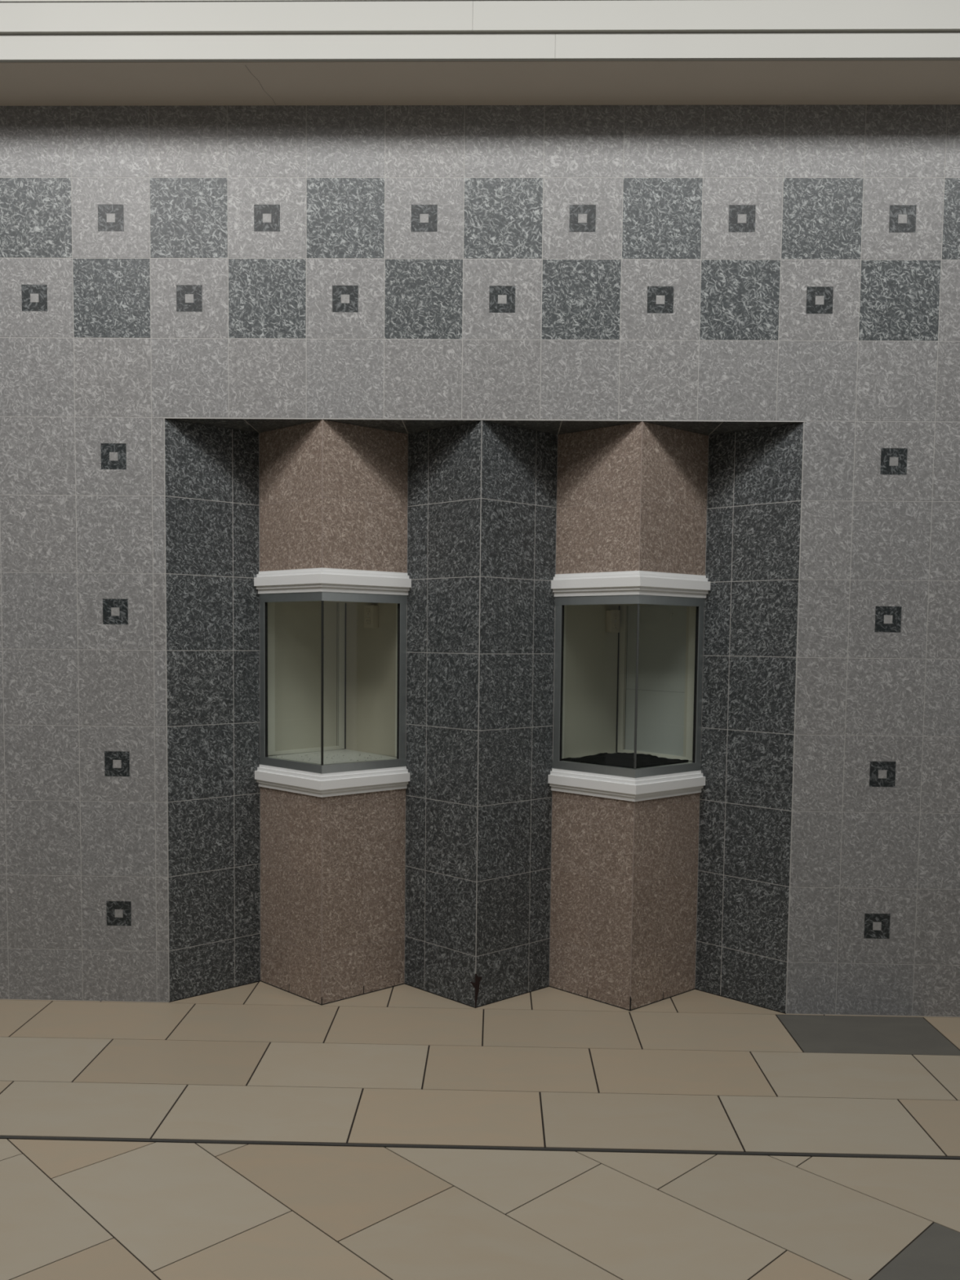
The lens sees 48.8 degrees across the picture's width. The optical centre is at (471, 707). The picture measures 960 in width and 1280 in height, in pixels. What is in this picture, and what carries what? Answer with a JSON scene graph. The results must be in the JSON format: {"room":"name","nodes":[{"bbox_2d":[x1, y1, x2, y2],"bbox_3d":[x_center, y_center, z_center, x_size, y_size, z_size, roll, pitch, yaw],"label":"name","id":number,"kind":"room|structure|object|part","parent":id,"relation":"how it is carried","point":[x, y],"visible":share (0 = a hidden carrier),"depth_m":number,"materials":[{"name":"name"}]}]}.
{"room":"shopping mall","nodes":[
{"label":"shopping mall","id":0,"kind":"room"},
{"bbox_2d":[164,418,260,1002],"bbox_3d":[-1.103,0.028,4.549,0.438,2.437,0.005,-3,5,-41],"label":"wall","id":1,"kind":"structure","parent":0,"point":[211,473],"depth_m":4.54,"materials":[{"name":"black tile"}]},
{"bbox_2d":[259,419,408,1004],"bbox_3d":[-0.615,0.034,4.537,0.651,2.437,0.296,1,4,1],"label":"tiled pillar","id":2,"kind":"structure","parent":0,"point":[333,495],"depth_m":4.53,"materials":[{"name":"tile"}]},
{"bbox_2d":[253,568,411,797],"bbox_3d":[-0.592,-0.120,4.683,0.527,0.950,0.530,4,5,43],"label":"display case","id":3,"kind":"object","parent":2,"relation":"attached to","point":[304,614],"visible":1,"depth_m":4.76,"materials":[{"name":"white"}]},
{"bbox_3d":[-0.905,-0.131,4.716,0.006,0.695,0.070,4,5,43],"label":"door frame","id":4,"kind":"part","parent":3,"relation":"part of","materials":[{"name":"white laminate"}]},
{"bbox_3d":[-0.877,-0.142,4.748,0.004,0.676,0.016,4,5,43],"label":"door frame","id":5,"kind":"part","parent":3,"relation":"part of","materials":[{"name":"grey metal"}]},
{"bbox_3d":[-0.774,-0.138,4.865,0.007,0.697,0.490,4,5,43],"label":"access door","id":6,"kind":"part","parent":3,"relation":"part of","materials":[{"name":"beige laminate"}]},
{"bbox_3d":[-0.758,0.199,4.901,0.005,0.017,0.373,4,5,43],"label":"door frame","id":7,"kind":"part","parent":3,"relation":"part of","materials":[{"name":"white laminate"}]},
{"bbox_3d":[-0.619,0.316,4.540,0.690,0.097,0.337,1,4,1],"label":"moulding","id":8,"kind":"part","parent":3,"relation":"part of","materials":[{"name":"white"}]},
{"bbox_3d":[-0.610,-0.534,4.484,0.690,0.097,0.337,1,4,1],"label":"crown moulding","id":9,"kind":"part","parent":3,"relation":"part of","materials":[{"name":"white"}]},
{"bbox_3d":[-0.610,-0.469,4.508,0.654,0.038,0.311,1,4,1],"label":"rail","id":10,"kind":"part","parent":3,"relation":"part of","materials":[{"name":"metal"}]},
{"bbox_3d":[-0.617,0.251,4.555,0.654,0.040,0.311,1,4,1],"label":"rail","id":11,"kind":"part","parent":3,"relation":"part of","materials":[{"name":"metal"}]},
{"bbox_3d":[-0.631,-0.156,5.011,0.004,0.676,0.004,4,5,43],"label":"door frame","id":12,"kind":"part","parent":3,"relation":"part of","materials":[{"name":"grey metal"}]},
{"bbox_3d":[-0.616,-0.148,5.027,0.006,0.695,0.035,4,5,43],"label":"door frame","id":13,"kind":"part","parent":3,"relation":"part of","materials":[{"name":"grey metal"}]},
{"bbox_3d":[-0.438,-0.134,4.856,0.009,0.697,0.490,-3,5,-40],"label":"panel","id":14,"kind":"part","parent":3,"relation":"part of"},
{"bbox_2d":[364,604,378,627],"bbox_3d":[-0.457,-0.414,4.829,0.036,0.104,0.070,-3,5,-40],"label":"power outlet","id":15,"kind":"object","parent":3,"relation":"attached to","point":[371,612],"visible":1,"depth_m":4.81,"materials":[{"name":"beige plastic"}]},
{"bbox_2d":[365,608,370,615],"bbox_3d":[-0.468,-0.434,4.818,0.005,0.028,0.034,-3,5,-40],"label":"socket","id":16,"kind":"object","parent":15,"relation":"attached to","point":[367,611],"depth_m":4.82,"materials":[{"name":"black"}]},
{"bbox_2d":[365,617,370,624],"bbox_3d":[-0.469,-0.393,4.821,0.005,0.028,0.034,-3,5,-40],"label":"socket","id":17,"kind":"object","parent":15,"relation":"attached to","point":[367,620],"depth_m":4.82,"materials":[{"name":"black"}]},
{"bbox_3d":[-0.467,-0.413,4.821,0.004,0.104,0.070,-3,5,-40],"label":"plate","id":18,"kind":"part","parent":15,"relation":"part of","materials":[{"name":"beige plastic"}]},
{"bbox_2d":[0,104,959,1017],"bbox_3d":[0.128,-0.611,4.880,7.932,3.694,1.100,1,4,1],"label":"wall","id":19,"kind":"structure","parent":0,"point":[738,263],"depth_m":4.28,"materials":[{"name":"grey tile"}]},
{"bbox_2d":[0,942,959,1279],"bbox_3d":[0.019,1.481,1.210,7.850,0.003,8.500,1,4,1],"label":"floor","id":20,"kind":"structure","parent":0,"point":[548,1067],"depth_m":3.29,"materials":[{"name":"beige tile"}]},
{"bbox_2d":[0,1135,959,1159],"bbox_3d":[0.068,1.349,3.235,7.850,0.005,0.013,1,4,1],"label":"strip","id":21,"kind":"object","parent":20,"relation":"on","point":[1,1136],"depth_m":3.23,"materials":[{"name":"metal"}]},
{"bbox_2d":[0,60,959,106],"bbox_3d":[0.138,-2.804,4.086,7.850,0.826,0.438,1,4,1],"label":"ceiling","id":22,"kind":"structure","parent":0,"point":[684,82],"depth_m":4.05,"materials":[{"name":"white paint"}]},
{"bbox_2d":[0,0,644,2],"bbox_3d":[0.131,-2.690,3.860,7.850,0.224,0.032,1,4,1],"label":"trim","id":23,"kind":"structure","parent":22,"relation":"attached to","point":[1,1],"depth_m":3.88,"materials":[{"name":"white paint"}]},
{"bbox_2d":[0,31,959,62],"bbox_3d":[0.129,-2.428,3.883,7.850,0.099,0.020,1,4,1],"label":"trim","id":24,"kind":"structure","parent":22,"relation":"attached to","point":[677,46],"depth_m":3.88,"materials":[{"name":"white paint"}]},
{"bbox_2d":[0,0,959,34],"bbox_3d":[0.129,-2.521,3.869,7.850,0.103,0.036,1,4,1],"label":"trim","id":25,"kind":"structure","parent":22,"relation":"attached to","point":[646,15],"depth_m":3.85,"materials":[{"name":"white paint"}]},
{"bbox_2d":[404,420,557,1008],"bbox_3d":[0.034,0.041,4.522,0.651,2.437,0.296,1,4,1],"label":"tiled pillar","id":26,"kind":"structure","parent":0,"point":[482,495],"depth_m":4.51,"materials":[{"name":"black stone"}]},
{"bbox_2d":[164,417,803,460],"bbox_3d":[0.056,-1.199,4.793,2.599,0.001,1.000,1,4,1],"label":"ceiling","id":27,"kind":"structure","parent":0,"point":[255,425],"depth_m":4.38,"materials":[{"name":"black tile"}]},
{"bbox_2d":[549,421,708,1010],"bbox_3d":[0.684,0.049,4.507,0.651,2.437,0.296,1,4,1],"label":"tiled pillar","id":28,"kind":"structure","parent":0,"point":[633,496],"depth_m":4.50,"materials":[{"name":"stone"}]},
{"bbox_2d":[547,570,710,801],"bbox_3d":[0.707,-0.104,4.653,0.527,0.950,0.530,4,5,43],"label":"display case","id":29,"kind":"object","parent":28,"relation":"attached to","point":[660,657],"visible":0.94,"depth_m":4.73,"materials":[{"name":"white"}]},
{"bbox_3d":[0.526,-0.123,4.834,0.009,0.697,0.490,4,5,43],"label":"panel","id":30,"kind":"part","parent":29,"relation":"part of","materials":[{"name":"beige laminate"}]},
{"bbox_2d":[605,609,619,632],"bbox_3d":[0.660,-0.401,4.924,0.036,0.104,0.070,4,5,43],"label":"power outlet","id":31,"kind":"object","parent":29,"relation":"attached to","point":[612,616],"visible":1,"depth_m":4.91,"materials":[{"name":"beige plastic"}]},
{"bbox_3d":[0.670,-0.400,4.915,0.004,0.104,0.070,4,5,43],"label":"plate","id":32,"kind":"part","parent":31,"relation":"part of","materials":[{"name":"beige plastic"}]},
{"bbox_2d":[613,613,617,619],"bbox_3d":[0.671,-0.421,4.912,0.005,0.028,0.034,4,5,43],"label":"socket","id":33,"kind":"object","parent":31,"relation":"attached to","point":[615,615],"depth_m":4.91,"materials":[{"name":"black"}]},
{"bbox_2d":[613,622,617,628],"bbox_3d":[0.671,-0.379,4.915,0.005,0.028,0.034,4,5,43],"label":"socket","id":34,"kind":"object","parent":31,"relation":"attached to","point":[615,624],"depth_m":4.91,"materials":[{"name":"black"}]},
{"bbox_3d":[0.712,-0.132,4.996,0.006,0.695,0.035,-3,5,-40],"label":"door frame","id":35,"kind":"part","parent":29,"relation":"part of","materials":[{"name":"white laminate"}]},
{"bbox_2d":[561,752,688,768],"bbox_3d":[0.698,0.230,4.695,0.424,0.014,0.445,4,5,43],"label":"mat","id":36,"kind":"object","parent":29,"relation":"on","point":[626,760],"visible":0.95,"depth_m":4.66,"materials":[{"name":"black fabric"}]},
{"bbox_3d":[0.727,-0.140,4.979,0.004,0.676,0.004,-3,5,-40],"label":"door frame","id":37,"kind":"part","parent":29,"relation":"part of","materials":[{"name":"beige laminate"}]},
{"bbox_3d":[0.682,0.267,4.525,0.654,0.040,0.311,1,4,1],"label":"rail","id":38,"kind":"part","parent":29,"relation":"part of","materials":[{"name":"metal"}]},
{"bbox_3d":[0.681,0.332,4.509,0.690,0.097,0.337,1,4,1],"label":"moulding","id":39,"kind":"part","parent":29,"relation":"part of","materials":[{"name":"white"}]},
{"bbox_3d":[0.689,-0.453,4.478,0.654,0.038,0.311,1,4,1],"label":"rail","id":40,"kind":"part","parent":29,"relation":"part of","materials":[{"name":"metal"}]},
{"bbox_3d":[0.690,-0.518,4.454,0.690,0.097,0.337,1,4,1],"label":"crown moulding","id":41,"kind":"part","parent":29,"relation":"part of","materials":[{"name":"white"}]},
{"bbox_3d":[0.840,0.218,4.864,0.005,0.017,0.373,-3,5,-40],"label":"door frame","id":42,"kind":"part","parent":29,"relation":"part of","materials":[{"name":"white laminate"}]},
{"bbox_3d":[0.862,-0.119,4.827,0.007,0.697,0.490,-3,5,-40],"label":"access door","id":43,"kind":"part","parent":29,"relation":"part of","materials":[{"name":"laminate"}]},
{"bbox_3d":[0.959,-0.120,4.705,0.004,0.676,0.016,-3,5,-40],"label":"door frame","id":44,"kind":"part","parent":29,"relation":"part of","materials":[{"name":"beige laminate"}]},
{"bbox_3d":[0.986,-0.108,4.672,0.006,0.695,0.070,-3,5,-40],"label":"door frame","id":45,"kind":"part","parent":29,"relation":"part of","materials":[{"name":"white laminate"}]},
{"bbox_2d":[694,422,804,1013],"bbox_3d":[1.172,0.055,4.495,0.438,2.437,0.005,4,5,43],"label":"wall","id":46,"kind":"structure","parent":0,"point":[754,490],"depth_m":4.49,"materials":[{"name":"black stone"}]}
]}

